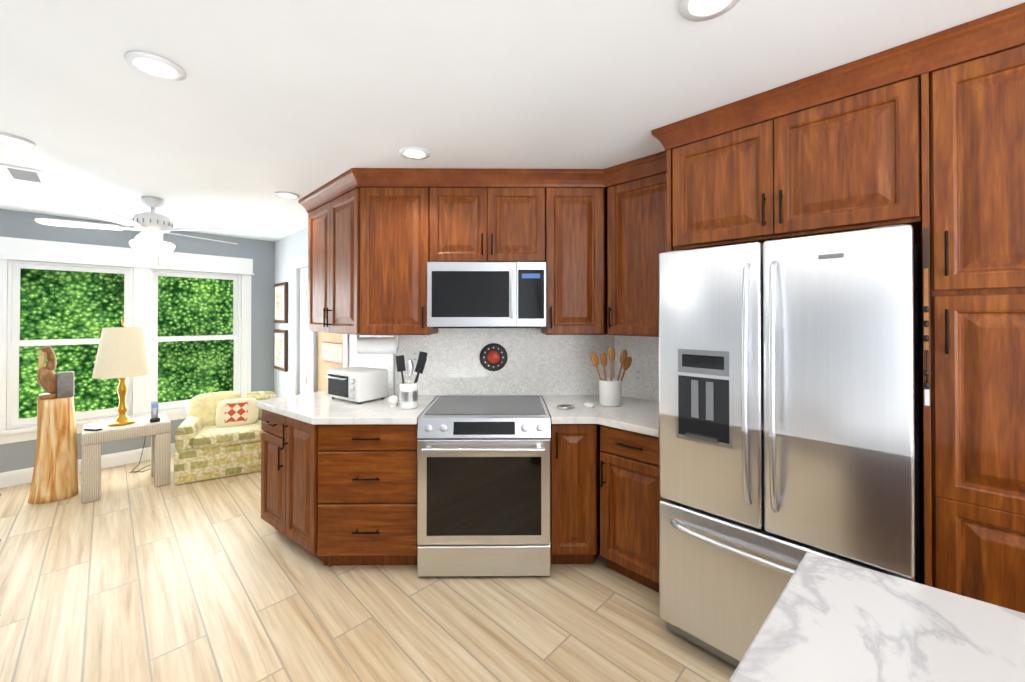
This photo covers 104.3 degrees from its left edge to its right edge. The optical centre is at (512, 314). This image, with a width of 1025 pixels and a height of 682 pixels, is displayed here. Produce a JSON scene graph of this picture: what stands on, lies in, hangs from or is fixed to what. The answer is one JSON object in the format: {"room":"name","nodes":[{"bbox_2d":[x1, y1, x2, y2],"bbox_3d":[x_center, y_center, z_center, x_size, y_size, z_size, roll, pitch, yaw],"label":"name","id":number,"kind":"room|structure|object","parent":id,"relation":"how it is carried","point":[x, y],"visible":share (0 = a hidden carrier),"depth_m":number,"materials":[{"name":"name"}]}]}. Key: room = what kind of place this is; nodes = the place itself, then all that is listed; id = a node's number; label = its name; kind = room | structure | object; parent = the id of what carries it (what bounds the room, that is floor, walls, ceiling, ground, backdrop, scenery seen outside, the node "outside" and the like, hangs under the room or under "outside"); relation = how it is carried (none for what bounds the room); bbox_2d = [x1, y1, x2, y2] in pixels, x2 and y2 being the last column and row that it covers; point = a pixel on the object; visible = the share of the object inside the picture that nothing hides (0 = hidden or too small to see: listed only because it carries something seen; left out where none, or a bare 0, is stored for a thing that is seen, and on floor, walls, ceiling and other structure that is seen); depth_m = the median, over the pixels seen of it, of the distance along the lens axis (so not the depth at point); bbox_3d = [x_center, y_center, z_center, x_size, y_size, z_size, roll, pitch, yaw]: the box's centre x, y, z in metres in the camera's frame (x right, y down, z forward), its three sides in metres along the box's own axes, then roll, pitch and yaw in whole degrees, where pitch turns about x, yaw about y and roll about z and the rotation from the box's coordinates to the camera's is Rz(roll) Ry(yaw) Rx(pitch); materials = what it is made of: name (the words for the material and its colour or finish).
{"room":"kitchen","nodes":[
{"label":"kitchen","id":0,"kind":"room"},
{"bbox_2d":[0,209,274,472],"bbox_3d":[-3.850,0.300,4.209,0.100,2.440,2.543,0,-1,44],"label":"wall","id":1,"kind":"structure","parent":0,"point":[26,225],"depth_m":4.36,"materials":[{"name":"grey paint"}]},
{"bbox_2d":[0,443,176,487],"bbox_3d":[-3.843,1.455,4.124,0.016,0.130,2.441,0,-1,44],"label":"baseboard","id":2,"kind":"structure","parent":1,"relation":"attached to","point":[16,477],"depth_m":3.94,"materials":[{"name":"white paint"}]},
{"bbox_2d":[0,236,253,444],"bbox_3d":[-3.863,0.233,4.150,0.161,1.815,2.000,0,-1,44],"label":"window unit","id":3,"kind":"structure","parent":1,"relation":"in","point":[14,343],"depth_m":3.90,"materials":[{"name":"white paint"}]},
{"bbox_2d":[150,269,240,410],"bbox_3d":[-3.559,0.272,4.506,0.096,1.498,0.803,0,-1,44],"label":"window unit","id":4,"kind":"structure","parent":1,"relation":"in","point":[155,339],"depth_m":4.40,"materials":[{"name":"white paint"}]},
{"bbox_2d":[274,227,394,397],"bbox_3d":[-1.928,0.299,4.034,3.088,2.440,0.100,0,-1,44],"label":"wall","id":5,"kind":"structure","parent":0,"point":[289,248],"depth_m":4.60,"materials":[{"name":"white paint"}]},
{"bbox_2d":[274,282,287,322],"bbox_3d":[-2.776,-0.136,4.772,0.440,0.480,0.034,0,-1,44],"label":"picture frame","id":6,"kind":"object","parent":5,"relation":"attached to","point":[280,302],"visible":1,"depth_m":4.70,"materials":[{"name":"brown wood"}]},
{"bbox_2d":[274,329,287,371],"bbox_3d":[-2.776,0.424,4.769,0.440,0.480,0.034,0,-1,44],"label":"picture frame","id":7,"kind":"object","parent":5,"relation":"attached to","point":[281,350],"visible":1,"depth_m":4.70,"materials":[{"name":"brown wood"}]},
{"bbox_2d":[299,267,317,393],"bbox_3d":[-2.195,0.503,4.277,0.453,2.015,0.042,0,-1,44],"label":"door leaf","id":8,"kind":"structure","parent":5,"relation":"in","point":[304,368],"depth_m":4.30,"materials":[{"name":"paint"}]},
{"bbox_2d":[292,254,348,394],"bbox_3d":[-1.941,0.447,3.956,1.474,2.144,0.026,0,-1,44],"label":"door frame","id":9,"kind":"structure","parent":5,"relation":"attached to","point":[300,261],"depth_m":4.37,"materials":[{"name":"white paint"}]},
{"bbox_2d":[318,332,342,390],"bbox_3d":[-1.708,0.500,3.804,0.726,2.015,0.035,0,-1,44],"label":"door leaf","id":10,"kind":"structure","parent":5,"relation":"in","point":[324,366],"depth_m":3.90,"materials":[{"name":"paint"}]},
{"bbox_2d":[321,342,342,363],"bbox_3d":[-1.697,0.357,3.756,0.520,0.180,0.018,0,-1,44],"label":"certificate","id":11,"kind":"object","parent":10,"relation":"attached to","point":[331,352],"visible":0.81,"depth_m":3.73,"materials":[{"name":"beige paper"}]},
{"bbox_2d":[308,187,360,334],"bbox_3d":[-1.223,-0.355,3.014,0.916,0.985,0.372,0,-1,44],"label":"upper cabinet","id":12,"kind":"object","parent":5,"relation":"attached to","point":[333,265],"visible":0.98,"depth_m":2.86,"materials":[{"name":"brown wood"}]},
{"bbox_2d":[349,334,393,394],"bbox_3d":[-1.141,0.367,3.185,0.763,0.452,0.006,0,-1,44],"label":"tile backsplash","id":13,"kind":"structure","parent":5,"relation":"attached to","point":[382,361],"depth_m":3.13,"materials":[{"name":"tile"}]},
{"bbox_2d":[298,3,1024,212],"bbox_3d":[0.239,-0.881,2.126,4.362,0.100,1.188,0,-1,44],"label":"crown molding","id":14,"kind":"structure","parent":5,"relation":"attached to","point":[991,33],"depth_m":1.72,"materials":[{"name":"brown wood"}]},
{"bbox_2d":[0,455,736,681],"bbox_3d":[-0.330,1.533,1.474,8.944,0.060,3.780,0,-1,44],"label":"floor","id":15,"kind":"structure","parent":0,"point":[134,577],"depth_m":2.04,"materials":[{"name":"brown wood"}]},
{"bbox_2d":[27,396,77,503],"bbox_3d":[-3.806,1.105,3.311,0.265,0.820,0.279,0,-1,44],"label":"wooden pedestal","id":16,"kind":"object","parent":15,"relation":"on","point":[55,475],"visible":0.96,"depth_m":3.24,"materials":[{"name":"brown wood"}]},
{"bbox_2d":[37,346,73,399],"bbox_3d":[-3.796,0.476,3.314,0.107,0.435,0.206,0,-1,44],"label":"carving","id":17,"kind":"object","parent":16,"relation":"on","point":[52,383],"visible":0.98,"depth_m":3.28,"materials":[{"name":"brown wood"}]},
{"bbox_2d":[81,414,170,503],"bbox_3d":[-3.393,1.236,3.514,0.430,0.560,0.550,0,-1,44],"label":"table","id":18,"kind":"object","parent":15,"relation":"on","point":[159,433],"visible":1,"depth_m":3.37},
{"bbox_2d":[84,428,101,430],"bbox_3d":[-3.450,0.946,3.278,0.140,0.016,0.040,0,0,9],"label":"remote control","id":19,"kind":"object","parent":18,"relation":"on","point":[92,429],"visible":1,"depth_m":3.26,"materials":[{"name":"black plastic"}]},
{"bbox_2d":[92,319,150,425],"bbox_3d":[-3.413,0.497,3.490,0.370,0.916,0.370,0,-1,44],"label":"table lamp","id":20,"kind":"object","parent":18,"relation":"on","point":[122,354],"visible":1,"depth_m":3.40,"materials":[{"name":"beige fabric"}]},
{"bbox_2d":[149,401,159,422],"bbox_3d":[-3.188,0.866,3.554,0.071,0.178,0.070,0,-1,44],"label":"cordless phone","id":21,"kind":"object","parent":18,"relation":"on","point":[155,417],"visible":1,"depth_m":3.55,"materials":[{"name":"silver plastic"}]},
{"bbox_2d":[129,436,150,472],"bbox_3d":[-3.661,1.366,3.930,0.494,0.298,0.186,0,-1,44],"label":"lamp cord","id":22,"kind":"object","parent":15,"relation":"on","point":[132,471],"visible":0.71,"depth_m":3.92,"materials":[{"name":"grey plastic"}]},
{"bbox_2d":[174,391,276,484],"bbox_3d":[-2.842,1.160,4.043,0.820,0.719,0.819,0,0,-30],"label":"armchair","id":23,"kind":"object","parent":15,"relation":"on","point":[217,434],"visible":0.71,"depth_m":3.76,"materials":[{"name":"fabric"}]},
{"bbox_2d":[189,391,240,426],"bbox_3d":[-3.018,0.975,4.071,0.440,0.360,0.140,0,-19,-46],"label":"pillow","id":24,"kind":"object","parent":23,"relation":"on","point":[203,407],"depth_m":3.97,"materials":[{"name":"beige fabric"}]},
{"bbox_2d":[241,391,276,419],"bbox_3d":[-2.713,0.986,4.244,0.360,0.330,0.130,0,-16,-12],"label":"pillow","id":25,"kind":"object","parent":23,"relation":"on","point":[258,395],"depth_m":4.23,"materials":[{"name":"fabric"}]},
{"bbox_2d":[261,409,332,566],"bbox_3d":[-1.226,1.072,2.804,0.727,0.879,0.774,0,0,36],"label":"base cabinet","id":26,"kind":"object","parent":15,"relation":"on","point":[289,477],"visible":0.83,"depth_m":2.49,"materials":[{"name":"brown wood"}]},
{"bbox_2d":[255,390,436,424],"bbox_3d":[-1.032,0.611,2.697,1.283,0.040,0.981,0,-1,44],"label":"countertop","id":27,"kind":"structure","parent":26,"relation":"on","point":[319,408],"depth_m":2.47,"materials":[{"name":"stone"}]},
{"bbox_2d":[325,366,387,403],"bbox_3d":[-1.095,0.488,2.782,0.360,0.205,0.276,0,0,34],"label":"toaster oven","id":28,"kind":"object","parent":27,"relation":"on","point":[359,384],"visible":1,"depth_m":2.69,"materials":[{"name":"white plastic"}]},
{"bbox_2d":[388,395,398,406],"bbox_3d":[-0.760,0.553,2.547,0.064,0.072,0.040,0,0,0],"label":"timer","id":29,"kind":"object","parent":27,"relation":"on","point":[393,400],"visible":1,"depth_m":2.54,"materials":[{"name":"white plastic"}]},
{"bbox_2d":[396,351,427,408],"bbox_3d":[-0.640,0.412,2.522,0.193,0.353,0.121,0,0,-1],"label":"utensil crock","id":30,"kind":"object","parent":27,"relation":"on","point":[408,395],"visible":1,"depth_m":2.50,"materials":[{"name":"white ceramic"}]},
{"bbox_2d":[318,423,417,565],"bbox_3d":[-0.842,1.071,2.590,0.585,0.879,0.642,0,0,-1],"label":"base cabinet","id":31,"kind":"object","parent":15,"relation":"on","point":[367,494],"visible":0.85,"depth_m":2.30,"materials":[{"name":"brown wood"}]},
{"bbox_2d":[417,396,550,576],"bbox_3d":[-0.164,1.043,2.549,0.760,0.904,0.701,0,0,-1],"label":"range","id":32,"kind":"object","parent":15,"relation":"on","point":[483,485],"visible":1,"depth_m":2.26,"materials":[{"name":"silver metal"}]},
{"bbox_2d":[550,421,599,563],"bbox_3d":[0.482,1.071,2.602,0.523,0.879,0.642,0,0,-1],"label":"base cabinet","id":33,"kind":"object","parent":15,"relation":"on","point":[575,493],"visible":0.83,"depth_m":2.32,"materials":[{"name":"brown wood"}]},
{"bbox_2d":[542,395,658,436],"bbox_3d":[0.560,0.610,2.530,1.039,0.040,0.824,0,-1,44],"label":"countertop","id":34,"kind":"structure","parent":33,"relation":"on","point":[641,416],"depth_m":2.37,"materials":[{"name":"stone"}]},
{"bbox_2d":[555,405,574,408],"bbox_3d":[0.331,0.583,2.507,0.129,0.012,0.086,0,0,-16],"label":"spoon rest","id":35,"kind":"object","parent":34,"relation":"on","point":[564,406],"visible":1,"depth_m":2.51,"materials":[{"name":"silver metal"}]},
{"bbox_2d":[584,403,593,407],"bbox_3d":[0.486,0.578,2.529,0.070,0.022,0.070,0,-1,44],"label":"dish","id":36,"kind":"object","parent":34,"relation":"on","point":[588,405],"visible":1,"depth_m":2.51,"materials":[{"name":"white ceramic"}]},
{"bbox_2d":[591,347,631,406],"bbox_3d":[0.651,0.399,2.600,0.298,0.381,0.146,0,0,-1],"label":"utensil crock","id":37,"kind":"object","parent":34,"relation":"on","point":[610,390],"visible":1,"depth_m":2.57,"materials":[{"name":"white ceramic"}]},
{"bbox_2d":[600,425,661,592],"bbox_3d":[0.758,1.070,2.461,0.666,0.879,0.642,0,-1,44],"label":"base cabinet","id":38,"kind":"object","parent":15,"relation":"on","point":[630,498],"visible":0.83,"depth_m":2.18,"materials":[{"name":"brown wood"}]},
{"bbox_2d":[667,148,673,251],"bbox_3d":[1.008,0.328,2.229,0.020,2.360,0.630,0,-1,44],"label":"surround panel","id":39,"kind":"object","parent":15,"relation":"on","point":[669,207],"visible":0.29,"depth_m":2.01,"materials":[{"name":"brown wood"}]},
{"bbox_2d":[659,224,914,666],"bbox_3d":[1.224,0.605,1.808,0.836,1.800,0.868,0,-1,44],"label":"fridge","id":40,"kind":"object","parent":15,"relation":"on","point":[786,407],"visible":0.88,"depth_m":1.50,"materials":[{"name":"silver metal"}]},
{"bbox_2d":[917,72,931,586],"bbox_3d":[1.649,0.324,1.599,0.018,2.360,0.630,0,-1,44],"label":"surround panel","id":41,"kind":"object","parent":15,"relation":"on","point":[925,527],"visible":0.54,"depth_m":1.38,"materials":[{"name":"brown wood"}]},
{"bbox_2d":[923,228,929,405],"bbox_3d":[1.421,0.007,1.368,0.015,0.610,0.019,0,-1,44],"label":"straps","id":42,"kind":"object","parent":41,"relation":"hanging from","point":[926,295],"visible":1,"depth_m":1.37,"materials":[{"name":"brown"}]},
{"bbox_2d":[929,44,1024,612],"bbox_3d":[1.932,0.322,1.300,0.800,2.360,0.661,0,-1,44],"label":"pantry cabinet","id":43,"kind":"object","parent":15,"relation":"on","point":[977,206],"visible":0.94,"depth_m":1.30,"materials":[{"name":"brown wood"}]},
{"bbox_3d":[1.131,1.055,0.187,1.672,0.879,0.905,0,-1,44],"label":"cabinet","id":44,"kind":"object","parent":15,"relation":"on","visible":0},
{"bbox_2d":[728,552,1024,681],"bbox_3d":[1.131,0.595,0.197,1.762,0.040,0.995,0,-1,44],"label":"countertop","id":45,"kind":"structure","parent":44,"relation":"on","point":[828,619],"depth_m":0.72,"materials":[{"name":"stone"}]},
{"bbox_2d":[436,327,541,396],"bbox_3d":[-0.033,0.292,2.975,1.658,2.440,0.100,0,0,-1],"label":"wall","id":46,"kind":"structure","parent":0,"point":[490,395],"depth_m":2.92,"materials":[{"name":"grey paint"}]},
{"bbox_2d":[360,187,437,334],"bbox_3d":[-0.771,-0.357,2.735,0.449,0.985,0.372,0,0,-1],"label":"upper cabinet","id":47,"kind":"object","parent":46,"relation":"attached to","point":[394,238],"visible":0.96,"depth_m":2.58,"materials":[{"name":"brown wood"}]},
{"bbox_2d":[356,335,398,353],"bbox_3d":[-0.932,0.206,2.757,0.284,0.136,0.116,0,0,-1],"label":"paper towel","id":48,"kind":"object","parent":47,"relation":"attached to","point":[377,345],"visible":0.83,"depth_m":2.71,"materials":[{"name":"white paper"}]},
{"bbox_2d":[429,187,544,261],"bbox_3d":[-0.165,-0.592,2.742,0.756,0.515,0.372,0,0,-1],"label":"upper cabinet","id":49,"kind":"object","parent":46,"relation":"attached to","point":[487,224],"visible":0.94,"depth_m":2.59,"materials":[{"name":"brown wood"}]},
{"bbox_2d":[427,262,545,327],"bbox_3d":[-0.165,-0.121,2.695,0.756,0.423,0.444,0,0,-1],"label":"microwave","id":50,"kind":"object","parent":49,"relation":"attached to","point":[486,294],"visible":1,"depth_m":2.52,"materials":[{"name":"silver metal"}]},
{"bbox_2d":[395,328,612,394],"bbox_3d":[-0.059,0.322,2.920,1.596,0.539,0.006,0,0,-1],"label":"tile backsplash","id":51,"kind":"structure","parent":46,"relation":"attached to","point":[538,362],"depth_m":2.92,"materials":[{"name":"tile"}]},
{"bbox_2d":[410,349,419,364],"bbox_3d":[-0.709,0.307,2.906,0.072,0.116,0.008,0,0,-1],"label":"outlet","id":52,"kind":"object","parent":51,"relation":"attached to","point":[414,354],"visible":0.88,"depth_m":2.90,"materials":[{"name":"white plastic"}]},
{"bbox_2d":[480,343,507,370],"bbox_3d":[-0.138,0.312,2.904,0.204,0.204,0.023,0,0,-1],"label":"plaque","id":53,"kind":"object","parent":51,"relation":"attached to","point":[493,357],"visible":1,"depth_m":2.90,"materials":[{"name":"black ceramic"}]},
{"bbox_2d":[542,187,607,334],"bbox_3d":[0.479,-0.356,2.747,0.526,0.985,0.372,0,0,-1],"label":"upper cabinet","id":54,"kind":"object","parent":46,"relation":"attached to","point":[576,243],"visible":0.88,"depth_m":2.60,"materials":[{"name":"brown wood"}]},
{"bbox_2d":[0,0,1024,241],"bbox_3d":[-0.330,-0.977,1.490,8.944,0.080,3.780,0,-1,44],"label":"ceiling","id":55,"kind":"structure","parent":0,"point":[249,116],"depth_m":1.62,"materials":[{"name":"white paint"}]},
{"bbox_2d":[0,133,35,146],"bbox_3d":[-2.668,-0.926,2.117,0.176,0.010,0.176,0,-1,44],"label":"recessed light","id":56,"kind":"object","parent":55,"relation":"in","point":[9,139],"visible":1,"depth_m":2.13,"materials":[{"name":"white paint"}]},
{"bbox_2d":[0,164,46,183],"bbox_3d":[-3.221,-0.922,2.633,0.340,0.014,0.170,0,-1,44],"label":"ceiling vent","id":57,"kind":"object","parent":55,"relation":"in","point":[24,174],"visible":1,"depth_m":2.61,"materials":[{"name":"white metal"}]},
{"bbox_2d":[35,196,237,255],"bbox_3d":[-2.915,-0.655,3.216,1.187,0.539,1.229,0,-1,44],"label":"ceiling fan","id":58,"kind":"object","parent":55,"relation":"hanging from","point":[153,226],"visible":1,"depth_m":3.09,"materials":[{"name":"white metal"}]},
{"bbox_2d":[124,51,185,80],"bbox_3d":[-1.340,-0.930,1.500,0.176,0.010,0.176,0,-1,44],"label":"recessed light","id":59,"kind":"object","parent":55,"relation":"in","point":[155,66],"visible":1,"depth_m":1.49,"materials":[{"name":"white paint"}]},
{"bbox_2d":[274,192,299,198],"bbox_3d":[-1.744,-0.920,3.087,0.176,0.010,0.176,0,-1,44],"label":"recessed light","id":60,"kind":"object","parent":55,"relation":"in","point":[287,195],"visible":1,"depth_m":3.09,"materials":[{"name":"white paint"}]},
{"bbox_2d":[399,146,429,159],"bbox_3d":[-0.563,-0.925,2.292,0.176,0.010,0.176,0,-1,44],"label":"recessed light","id":61,"kind":"object","parent":55,"relation":"in","point":[414,153],"visible":0.94,"depth_m":2.29,"materials":[{"name":"white paint"}]},
{"bbox_2d":[679,0,739,21],"bbox_3d":[0.586,-0.932,1.179,0.176,0.010,0.176,0,-1,44],"label":"recessed light","id":62,"kind":"object","parent":55,"relation":"in","point":[697,10],"visible":1,"depth_m":1.22,"materials":[{"name":"white paint"}]},
{"bbox_2d":[613,244,919,582],"bbox_3d":[2.407,0.282,1.370,4.680,2.440,0.100,0,-1,44],"label":"wall","id":63,"kind":"structure","parent":0,"point":[916,407],"depth_m":1.83,"materials":[{"name":"grey paint"}]},
{"bbox_2d":[614,335,658,401],"bbox_3d":[0.983,0.364,2.690,0.658,0.452,0.006,0,-1,44],"label":"tile backsplash","id":64,"kind":"structure","parent":63,"relation":"attached to","point":[642,351],"depth_m":2.78,"materials":[{"name":"tile"}]},
{"bbox_2d":[634,366,643,383],"bbox_3d":[0.878,0.421,2.780,0.072,0.116,0.008,0,-1,44],"label":"outlet","id":65,"kind":"object","parent":64,"relation":"attached to","point":[638,374],"visible":1,"depth_m":2.78,"materials":[{"name":"white plastic"}]},
{"bbox_2d":[607,172,666,336],"bbox_3d":[0.852,-0.358,2.566,0.666,0.985,0.372,0,-1,44],"label":"upper cabinet","id":66,"kind":"object","parent":63,"relation":"attached to","point":[637,224],"visible":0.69,"depth_m":2.45,"materials":[{"name":"brown wood"}]},
{"bbox_2d":[672,75,920,250],"bbox_3d":[1.318,-0.589,1.908,0.877,0.530,0.662,0,-1,44],"label":"upper cabinet","id":67,"kind":"object","parent":63,"relation":"attached to","point":[849,163],"visible":1,"depth_m":1.61,"materials":[{"name":"brown wood"}]},
{"label":"outside","id":68,"kind":"structure","parent":0,"visible":0},
{"bbox_2d":[19,268,233,418],"bbox_3d":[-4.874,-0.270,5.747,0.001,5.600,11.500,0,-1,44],"label":"hedge","id":69,"kind":"object","parent":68,"point":[56,304],"depth_m":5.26,"materials":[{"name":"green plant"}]}
]}

